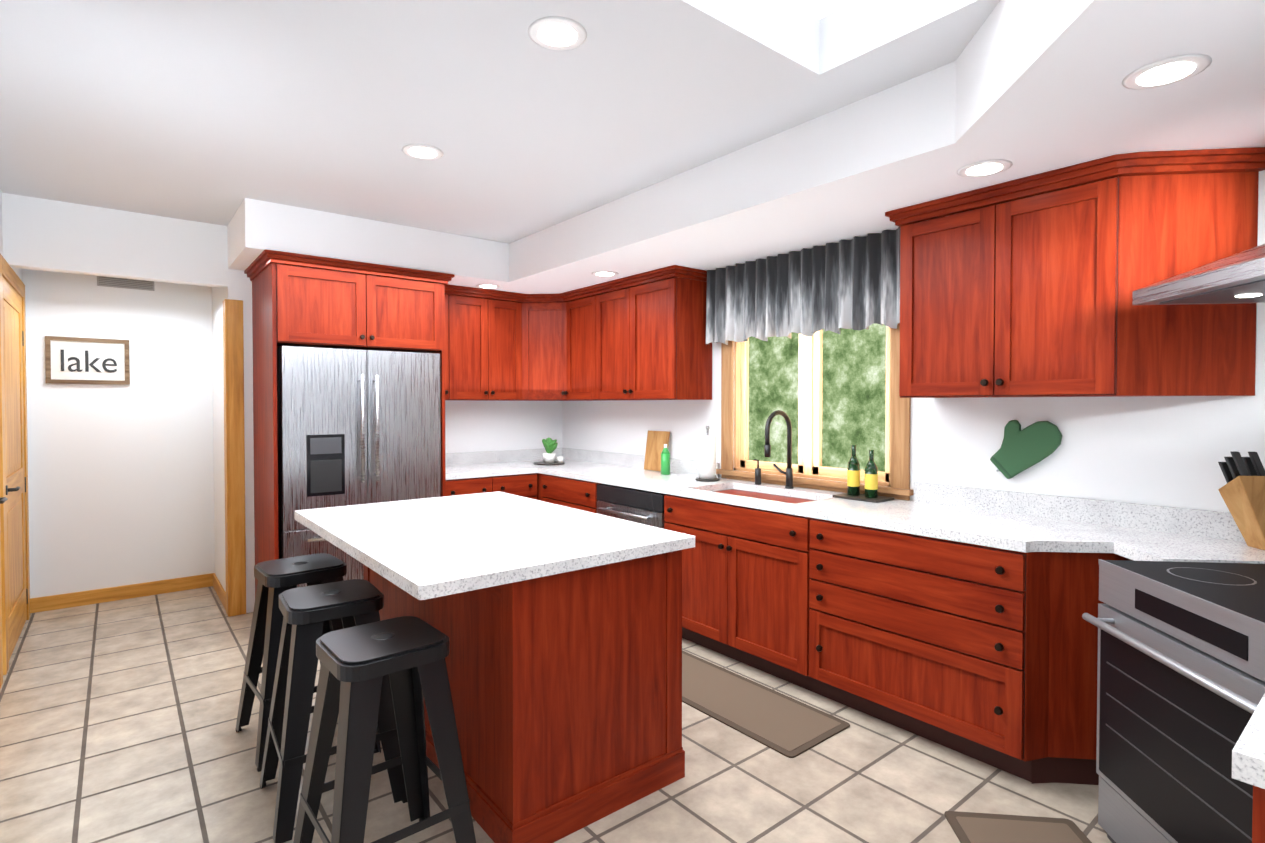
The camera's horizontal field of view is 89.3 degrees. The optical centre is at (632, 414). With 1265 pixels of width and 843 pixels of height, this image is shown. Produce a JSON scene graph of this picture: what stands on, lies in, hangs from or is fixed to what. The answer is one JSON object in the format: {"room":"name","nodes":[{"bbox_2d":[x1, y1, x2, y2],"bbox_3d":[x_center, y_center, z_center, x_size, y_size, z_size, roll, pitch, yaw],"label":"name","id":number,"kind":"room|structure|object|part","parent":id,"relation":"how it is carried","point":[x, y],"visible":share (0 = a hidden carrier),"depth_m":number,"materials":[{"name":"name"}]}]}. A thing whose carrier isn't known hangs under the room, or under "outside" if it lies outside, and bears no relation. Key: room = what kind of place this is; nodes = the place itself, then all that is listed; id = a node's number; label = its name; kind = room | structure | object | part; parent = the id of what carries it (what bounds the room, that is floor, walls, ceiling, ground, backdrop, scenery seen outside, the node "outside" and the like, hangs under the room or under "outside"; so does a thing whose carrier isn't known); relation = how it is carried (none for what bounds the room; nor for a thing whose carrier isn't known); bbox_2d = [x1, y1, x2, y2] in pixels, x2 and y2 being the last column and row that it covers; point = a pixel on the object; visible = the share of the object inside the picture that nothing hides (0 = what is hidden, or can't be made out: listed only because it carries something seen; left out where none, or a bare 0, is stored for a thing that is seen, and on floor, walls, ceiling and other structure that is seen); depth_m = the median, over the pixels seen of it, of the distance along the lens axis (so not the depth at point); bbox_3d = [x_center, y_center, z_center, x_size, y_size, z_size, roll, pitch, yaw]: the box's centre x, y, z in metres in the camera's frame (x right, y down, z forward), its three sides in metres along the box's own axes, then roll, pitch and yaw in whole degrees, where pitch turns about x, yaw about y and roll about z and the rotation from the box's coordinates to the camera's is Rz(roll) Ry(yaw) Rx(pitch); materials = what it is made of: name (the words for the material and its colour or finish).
{"room":"kitchen","nodes":[
{"label":"kitchen","id":0,"kind":"room"},
{"bbox_2d":[0,190,21,280],"bbox_3d":[-2.139,0.089,1.794,0.100,2.620,6.690,-1,1,-39],"label":"wall","id":1,"kind":"structure","parent":0,"point":[18,271],"depth_m":3.59,"materials":[{"name":"white paint"}]},
{"bbox_2d":[0,497,7,688],"bbox_3d":[-2.873,0.269,2.843,0.066,2.225,1.110,-1,1,-39],"label":"door frame","id":2,"kind":"structure","parent":1,"relation":"attached to","point":[3,500],"depth_m":3.25,"materials":[{"name":"brown wood"}]},
{"bbox_2d":[0,254,29,674],"bbox_3d":[-3.672,0.252,3.836,0.066,2.225,1.200,-1,1,-39],"label":"door","id":3,"kind":"structure","parent":1,"relation":"attached to","point":[14,524],"depth_m":3.78,"materials":[{"name":"brown wood"}]},
{"bbox_2d":[22,269,214,597],"bbox_3d":[-3.707,0.039,4.761,1.180,2.620,0.100,-1,1,-39],"label":"wall","id":4,"kind":"structure","parent":0,"point":[120,485],"depth_m":4.68,"materials":[{"name":"white paint"}]},
{"bbox_2d":[45,336,129,384],"bbox_3d":[-3.862,-0.382,4.549,0.456,0.326,0.022,-1,1,-39],"label":"sign frame","id":5,"kind":"object","parent":4,"relation":"attached to","point":[117,350],"visible":0.94,"depth_m":4.54,"materials":[{"name":"brown"}]},
{"bbox_2d":[60,349,116,372],"bbox_3d":[-3.857,-0.380,4.548,0.305,0.152,0.004,-1,1,-39],"label":"lettering","id":6,"kind":"object","parent":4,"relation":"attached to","point":[104,364],"visible":1,"depth_m":4.54,"materials":[{"name":"grey"}]},
{"bbox_2d":[30,574,209,612],"bbox_3d":[-3.707,1.300,4.705,1.078,0.100,0.018,-1,1,-39],"label":"baseboard","id":7,"kind":"structure","parent":4,"relation":"attached to","point":[47,603],"depth_m":4.66,"materials":[{"name":"brown wood"}]},
{"bbox_2d":[97,276,154,290],"bbox_3d":[-3.699,-0.960,4.679,0.330,0.070,0.010,-1,1,-39],"label":"air vent","id":8,"kind":"object","parent":4,"relation":"in","point":[124,283],"visible":1,"depth_m":4.67,"materials":[{"name":"grey metal"}]},
{"bbox_2d":[2,193,561,612],"bbox_3d":[-2.095,0.037,4.865,3.820,2.620,0.100,-1,1,-39],"label":"wall","id":9,"kind":"structure","parent":0,"point":[50,235],"depth_m":4.22,"materials":[{"name":"white paint"}]},
{"bbox_2d":[210,299,233,616],"bbox_3d":[-2.992,0.286,4.643,0.021,2.130,0.908,-1,1,-39],"label":"door frame","id":10,"kind":"structure","parent":9,"relation":"attached to","point":[232,598],"depth_m":4.30,"materials":[{"name":"brown wood"}]},
{"bbox_2d":[252,255,379,354],"bbox_3d":[-2.128,-0.689,4.285,0.574,0.491,0.737,-1,1,-39],"label":"upper cabinet","id":11,"kind":"object","parent":9,"relation":"attached to","point":[320,305],"depth_m":4.00,"materials":[{"name":"brown wood"}]},
{"bbox_2d":[380,271,443,354],"bbox_3d":[-1.776,-0.694,4.568,0.574,0.491,0.737,-1,1,-39],"label":"upper cabinet","id":12,"kind":"object","parent":9,"relation":"attached to","point":[411,306],"depth_m":4.34,"materials":[{"name":"brown wood"}]},
{"bbox_2d":[440,287,459,402],"bbox_3d":[-1.560,-0.530,4.993,0.245,0.832,0.350,-1,1,-39],"label":"upper cabinet","id":13,"kind":"object","parent":9,"relation":"attached to","point":[450,361],"depth_m":4.91,"materials":[{"name":"brown wood"}]},
{"bbox_2d":[460,291,479,400],"bbox_3d":[-1.386,-0.533,5.134,0.447,0.832,0.350,-1,1,-39],"label":"upper cabinet","id":14,"kind":"object","parent":9,"relation":"attached to","point":[469,300],"depth_m":5.01,"materials":[{"name":"brown wood"}]},
{"bbox_2d":[480,291,515,400],"bbox_3d":[-1.131,-0.536,5.312,0.417,0.832,0.390,-1,1,-39],"label":"upper cabinet","id":15,"kind":"object","parent":9,"relation":"attached to","point":[497,312],"depth_m":5.16,"materials":[{"name":"brown wood"}]},
{"bbox_2d":[516,294,563,400],"bbox_3d":[-0.705,-0.538,5.475,0.669,0.832,0.669,-1,1,-39],"label":"upper cabinet","id":16,"kind":"object","parent":9,"relation":"attached to","point":[539,317],"depth_m":5.28,"materials":[{"name":"brown wood"}]},
{"bbox_2d":[0,0,999,243],"bbox_3d":[-0.651,-1.341,2.968,3.920,0.200,6.690,-1,1,-39],"label":"ceiling","id":17,"kind":"structure","parent":0,"point":[217,112],"depth_m":2.46,"materials":[{"name":"white paint"}]},
{"bbox_2d":[402,144,443,159],"bbox_3d":[-0.990,-1.239,3.024,0.190,0.006,0.190,-1,1,-39],"label":"recessed light","id":18,"kind":"object","parent":17,"relation":"in","point":[423,151],"visible":1,"depth_m":3.01,"materials":[{"name":"white plastic"}]},
{"bbox_2d":[528,16,586,49],"bbox_3d":[-0.241,-1.223,2.061,0.190,0.006,0.190,-1,1,-39],"label":"recessed light","id":19,"kind":"object","parent":17,"relation":"in","point":[556,33],"visible":1,"depth_m":2.05,"materials":[{"name":"white plastic"}]},
{"bbox_2d":[0,586,1111,842],"bbox_3d":[-0.651,1.408,3.013,3.920,0.060,6.690,-1,1,-39],"label":"floor","id":20,"kind":"structure","parent":0,"point":[118,718],"depth_m":2.50,"materials":[{"name":"tile"}]},
{"bbox_2d":[236,553,346,771],"bbox_3d":[-1.437,1.011,2.779,0.424,0.743,0.424,-1,1,-42],"label":"stool","id":21,"kind":"object","parent":20,"relation":"on","point":[275,578],"visible":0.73,"depth_m":2.70,"materials":[{"name":"black metal"}]},
{"bbox_2d":[260,579,407,842],"bbox_3d":[-1.100,1.018,2.344,0.446,0.743,0.446,-1,1,-39],"label":"stool","id":22,"kind":"object","parent":20,"relation":"on","point":[307,611],"visible":0.85,"depth_m":2.22,"materials":[{"name":"black metal"}]},
{"bbox_2d":[277,346,440,587],"bbox_3d":[-1.921,0.465,4.407,0.980,1.780,0.782,-1,1,-39],"label":"fridge","id":23,"kind":"object","parent":20,"relation":"on","point":[319,427],"depth_m":4.08,"materials":[{"name":"grey metal"}]},
{"bbox_3d":[-1.696,0.255,4.125,0.740,1.031,0.067,-1,1,-39],"label":"fridge handle","id":24,"kind":"part","parent":23,"relation":"part of","materials":[{"name":"silver metal"}]},
{"bbox_2d":[293,616,475,842],"bbox_3d":[-0.739,1.025,1.903,0.438,0.743,0.438,-1,1,-39],"label":"stool","id":25,"kind":"object","parent":20,"relation":"on","point":[408,654],"visible":1,"depth_m":1.86,"materials":[{"name":"black metal"}]},
{"bbox_2d":[441,483,491,496],"bbox_3d":[-1.386,0.904,4.973,0.460,0.882,0.637,-1,1,-39],"label":"base cabinet","id":26,"kind":"object","parent":20,"relation":"on","point":[447,489],"depth_m":4.64,"materials":[{"name":"brown wood"}]},
{"bbox_2d":[363,550,684,842],"bbox_3d":[-0.576,0.940,2.829,0.744,0.883,1.568,-1,1,-39],"label":"kitchen island","id":27,"kind":"object","parent":20,"relation":"on","point":[566,690],"visible":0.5,"depth_m":2.19,"materials":[{"name":"brown wood"}]},
{"bbox_2d":[294,491,694,599],"bbox_3d":[-0.679,0.478,2.738,1.070,0.040,1.620,-1,1,-39],"label":"island countertop","id":28,"kind":"structure","parent":27,"relation":"on","point":[425,548],"depth_m":2.40,"materials":[{"name":"stone"}]},
{"bbox_2d":[572,507,596,512],"bbox_3d":[-0.236,0.905,4.943,0.637,0.882,0.733,-1,1,-39],"label":"base cabinet","id":29,"kind":"object","parent":20,"relation":"on","point":[590,509],"depth_m":4.53,"materials":[{"name":"brown wood"}]},
{"bbox_2d":[597,484,665,528],"bbox_3d":[0.189,0.918,4.361,0.671,0.875,0.692,-1,1,-39],"label":"dishwasher","id":30,"kind":"object","parent":20,"relation":"on","point":[635,505],"visible":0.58,"depth_m":4.13,"materials":[{"name":"grey metal"}]},
{"bbox_2d":[664,495,791,682],"bbox_3d":[0.766,0.925,3.698,0.637,0.882,1.050,-1,1,-39],"label":"base cabinet","id":31,"kind":"object","parent":20,"relation":"on","point":[737,574],"depth_m":3.45,"materials":[{"name":"brown wood"}]},
{"bbox_2d":[682,650,849,757],"bbox_3d":[0.351,1.369,3.274,0.430,0.008,1.450,-1,1,-39],"label":"area rug","id":32,"kind":"object","parent":20,"relation":"on","point":[784,725],"visible":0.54,"depth_m":2.98,"materials":[{"name":"brown fabric"}]},
{"bbox_2d":[792,511,1031,780],"bbox_3d":[1.371,0.938,2.946,0.637,0.882,1.009,-1,1,-39],"label":"base cabinet","id":33,"kind":"object","parent":20,"relation":"on","point":[948,617],"depth_m":2.67,"materials":[{"name":"brown wood"}]},
{"bbox_2d":[441,459,1264,566],"bbox_3d":[0.332,0.464,3.601,1.424,0.040,4.915,-1,1,-39],"label":"countertop","id":34,"kind":"structure","parent":33,"relation":"on","point":[573,483],"depth_m":2.95,"materials":[{"name":"white stone"}]},
{"bbox_2d":[534,438,564,464],"bbox_3d":[-0.702,0.301,5.387,0.260,0.223,0.260,-1,1,-39],"label":"plant","id":35,"kind":"object","parent":34,"relation":"on","point":[550,445],"visible":1,"depth_m":5.36,"materials":[{"name":"green plant"}]},
{"bbox_2d":[644,430,669,470],"bbox_3d":[0.182,0.271,4.840,0.060,0.300,0.240,-1,1,-39],"label":"cutting board","id":36,"kind":"object","parent":34,"relation":"on","point":[656,441],"visible":0.68,"depth_m":4.84,"materials":[{"name":"brown wood"}]},
{"bbox_2d":[661,444,669,474],"bbox_3d":[0.237,0.318,4.603,0.068,0.215,0.070,-1,1,-39],"label":"soap bottle","id":37,"kind":"object","parent":34,"relation":"on","point":[665,461],"visible":1,"depth_m":4.58,"materials":[{"name":"green plastic"}]},
{"bbox_2d":[695,426,719,481],"bbox_3d":[0.496,0.252,4.232,0.160,0.360,0.160,-1,1,-39],"label":"paper towel","id":38,"kind":"object","parent":34,"relation":"on","point":[707,457],"visible":1,"depth_m":4.18,"materials":[{"name":"white paper"}]},
{"bbox_2d":[754,459,760,484],"bbox_3d":[0.783,0.355,4.015,0.054,0.161,0.040,-1,1,-39],"label":"soap pump","id":39,"kind":"object","parent":34,"relation":"on","point":[757,475],"visible":1,"depth_m":4.00,"materials":[{"name":"black"}]},
{"bbox_2d":[708,487,815,502],"bbox_3d":[0.735,0.574,3.685,0.420,0.207,0.800,-1,1,-39],"label":"sink","id":40,"kind":"object","parent":34,"relation":"in","point":[783,496],"depth_m":3.83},
{"bbox_2d":[764,410,793,488],"bbox_3d":[0.828,0.205,3.789,0.275,0.468,0.156,-1,1,-39],"label":"faucet","id":41,"kind":"object","parent":34,"relation":"on","point":[788,473],"visible":1,"depth_m":3.81,"materials":[{"name":"black metal"}]},
{"bbox_2d":[833,445,893,502],"bbox_3d":[1.229,0.305,3.411,0.170,0.282,0.260,-1,1,-39],"label":"bottles","id":42,"kind":"object","parent":34,"relation":"on","point":[853,481],"visible":1,"depth_m":3.37,"materials":[{"name":"green glass"}]},
{"bbox_2d":[1218,451,1264,549],"bbox_3d":[2.182,0.295,2.219,0.239,0.340,0.090,0,1,6],"label":"knife block","id":43,"kind":"object","parent":34,"relation":"on","point":[1242,491],"visible":1,"depth_m":2.20,"materials":[{"name":"brown wood"}]},
{"bbox_2d":[944,811,1091,842],"bbox_3d":[1.251,1.393,1.829,0.420,0.008,0.780,0,1,6],"label":"area rug","id":44,"kind":"object","parent":20,"relation":"on","point":[969,827],"visible":1,"depth_m":2.14,"materials":[{"name":"brown fabric"}]},
{"bbox_2d":[1028,555,1105,784],"bbox_3d":[1.869,0.948,2.343,0.616,0.882,0.556,-1,1,-39],"label":"base cabinet","id":45,"kind":"object","parent":20,"relation":"on","point":[1063,646],"depth_m":2.39,"materials":[{"name":"brown wood"}]},
{"bbox_2d":[1082,559,1264,842],"bbox_3d":[1.796,0.928,1.701,0.757,0.945,0.756,0,1,6],"label":"range","id":46,"kind":"object","parent":20,"relation":"on","point":[1181,673],"visible":0.98,"depth_m":1.78,"materials":[{"name":"grey metal"}]},
{"bbox_2d":[1252,787,1264,842],"bbox_3d":[1.347,0.973,0.875,0.620,0.882,0.656,-1,1,-39],"label":"base cabinet","id":47,"kind":"object","parent":20,"relation":"on","point":[1258,816],"depth_m":0.92,"materials":[{"name":"brown wood"}]},
{"bbox_2d":[1232,693,1264,790],"bbox_3d":[1.571,0.506,1.060,1.252,0.040,0.676,-1,1,-39],"label":"countertop","id":48,"kind":"structure","parent":47,"relation":"on","point":[1248,754],"depth_m":0.93,"materials":[{"name":"white stone"}]},
{"bbox_2d":[227,0,1264,295],"bbox_3d":[0.061,-1.098,2.948,2.640,0.284,5.556,-1,1,-39],"label":"ceiling","id":49,"kind":"structure","parent":0,"point":[1027,88],"depth_m":2.47,"materials":[{"name":"white paint"}]},
{"bbox_2d":[476,284,500,288],"bbox_3d":[-1.107,-0.985,4.911,0.190,0.006,0.190,-1,1,-39],"label":"recessed light","id":50,"kind":"object","parent":49,"relation":"in","point":[490,286],"visible":1,"depth_m":4.90,"materials":[{"name":"white"}]},
{"bbox_2d":[591,271,618,276],"bbox_3d":[-0.190,-0.978,4.442,0.190,0.006,0.190,-1,1,-39],"label":"recessed light","id":51,"kind":"object","parent":49,"relation":"in","point":[604,273],"visible":1,"depth_m":4.42,"materials":[{"name":"white plastic"}]},
{"bbox_2d":[957,159,1012,176],"bbox_3d":[1.352,-0.944,2.462,0.190,0.006,0.190,-1,1,-39],"label":"recessed light","id":52,"kind":"object","parent":49,"relation":"in","point":[985,168],"visible":1,"depth_m":2.45,"materials":[{"name":"white plastic"}]},
{"bbox_2d":[1122,54,1211,89],"bbox_3d":[1.457,-0.933,1.751,0.190,0.006,0.190,-1,1,-39],"label":"recessed light","id":53,"kind":"object","parent":49,"relation":"in","point":[1166,71],"visible":1,"depth_m":1.74,"materials":[{"name":"white plastic"}]},
{"bbox_2d":[562,170,1264,512],"bbox_3d":[1.128,0.055,3.826,0.100,2.620,5.760,-1,1,-39],"label":"wall","id":54,"kind":"structure","parent":0,"point":[1170,451],"depth_m":2.78,"materials":[{"name":"white paint"}]},
{"bbox_2d":[564,287,599,400],"bbox_3d":[-0.289,-0.533,5.182,0.390,0.832,0.526,-1,1,-39],"label":"upper cabinet","id":55,"kind":"object","parent":54,"relation":"attached to","point":[581,308],"depth_m":5.08,"materials":[{"name":"brown wood"}]},
{"bbox_2d":[600,283,619,400],"bbox_3d":[-0.015,-0.528,4.873,0.350,0.832,0.542,-1,1,-39],"label":"upper cabinet","id":56,"kind":"object","parent":54,"relation":"attached to","point":[609,296],"depth_m":4.80,"materials":[{"name":"brown wood"}]},
{"bbox_2d":[620,271,711,399],"bbox_3d":[0.248,-0.523,4.547,0.350,0.832,0.541,-1,1,-39],"label":"upper cabinet","id":57,"kind":"object","parent":54,"relation":"attached to","point":[665,354],"depth_m":4.38,"materials":[{"name":"brown wood"}]},
{"bbox_2d":[706,227,900,344],"bbox_3d":[0.982,-0.711,3.798,0.140,0.511,1.448,-1,1,-39],"label":"valance","id":58,"kind":"object","parent":54,"relation":"attached to","point":[854,283],"visible":0.94,"depth_m":3.71,"materials":[{"name":"fabric"}]},
{"bbox_2d":[716,323,913,499],"bbox_3d":[1.055,-0.209,3.872,0.150,1.294,1.370,-1,1,-39],"label":"window","id":59,"kind":"structure","parent":54,"relation":"in","point":[810,369],"depth_m":3.86,"materials":[{"name":"beige wood"}]},
{"bbox_2d":[896,199,975,397],"bbox_3d":[1.542,-0.496,2.939,0.350,0.832,0.486,-1,1,-39],"label":"upper cabinet","id":60,"kind":"object","parent":54,"relation":"attached to","point":[938,253],"depth_m":2.88,"materials":[{"name":"brown wood"}]},
{"bbox_2d":[972,163,1123,397],"bbox_3d":[1.770,-0.491,2.656,0.350,0.832,0.486,-1,1,-39],"label":"upper cabinet","id":61,"kind":"object","parent":54,"relation":"attached to","point":[1046,317],"depth_m":2.53,"materials":[{"name":"brown wood"}]},
{"bbox_2d":[1120,147,1263,396],"bbox_3d":[2.004,-0.486,2.365,0.349,0.832,0.393,-1,1,-39],"label":"upper cabinet","id":62,"kind":"object","parent":54,"relation":"attached to","point":[1185,210],"depth_m":2.34,"materials":[{"name":"brown wood"}]},
{"label":"outside","id":63,"kind":"structure","parent":0,"visible":0},
{"bbox_2d":[749,323,885,471],"bbox_3d":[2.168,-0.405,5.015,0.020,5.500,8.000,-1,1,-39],"label":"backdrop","id":64,"kind":"structure","parent":63,"point":[854,389],"depth_m":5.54,"materials":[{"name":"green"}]},
{"bbox_3d":[2.270,0.090,1.690,0.800,2.620,0.800,-1,1,-39],"label":"wall","id":65,"kind":"structure","parent":0,"visible":0},
{"bbox_2d":[1132,244,1264,304],"bbox_3d":[1.942,-0.642,1.659,0.638,0.579,0.900,0,1,6],"label":"range hood","id":66,"kind":"object","parent":65,"relation":"attached to","point":[1238,278],"visible":1,"depth_m":1.89,"materials":[{"name":"silver metal"}]},
{"bbox_3d":[1.712,0.259,2.990,0.037,0.010,0.010,-1,1,-39],"label":"hook","id":67,"kind":"object","parent":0,"visible":0},
{"bbox_2d":[990,420,1061,478],"bbox_3d":[1.779,0.160,2.903,0.034,0.273,0.290,-1,1,-39],"label":"mitt","id":68,"kind":"object","parent":67,"relation":"hanging from","point":[1020,451],"visible":1,"depth_m":2.89,"materials":[{"name":"green fabric"}]}
]}

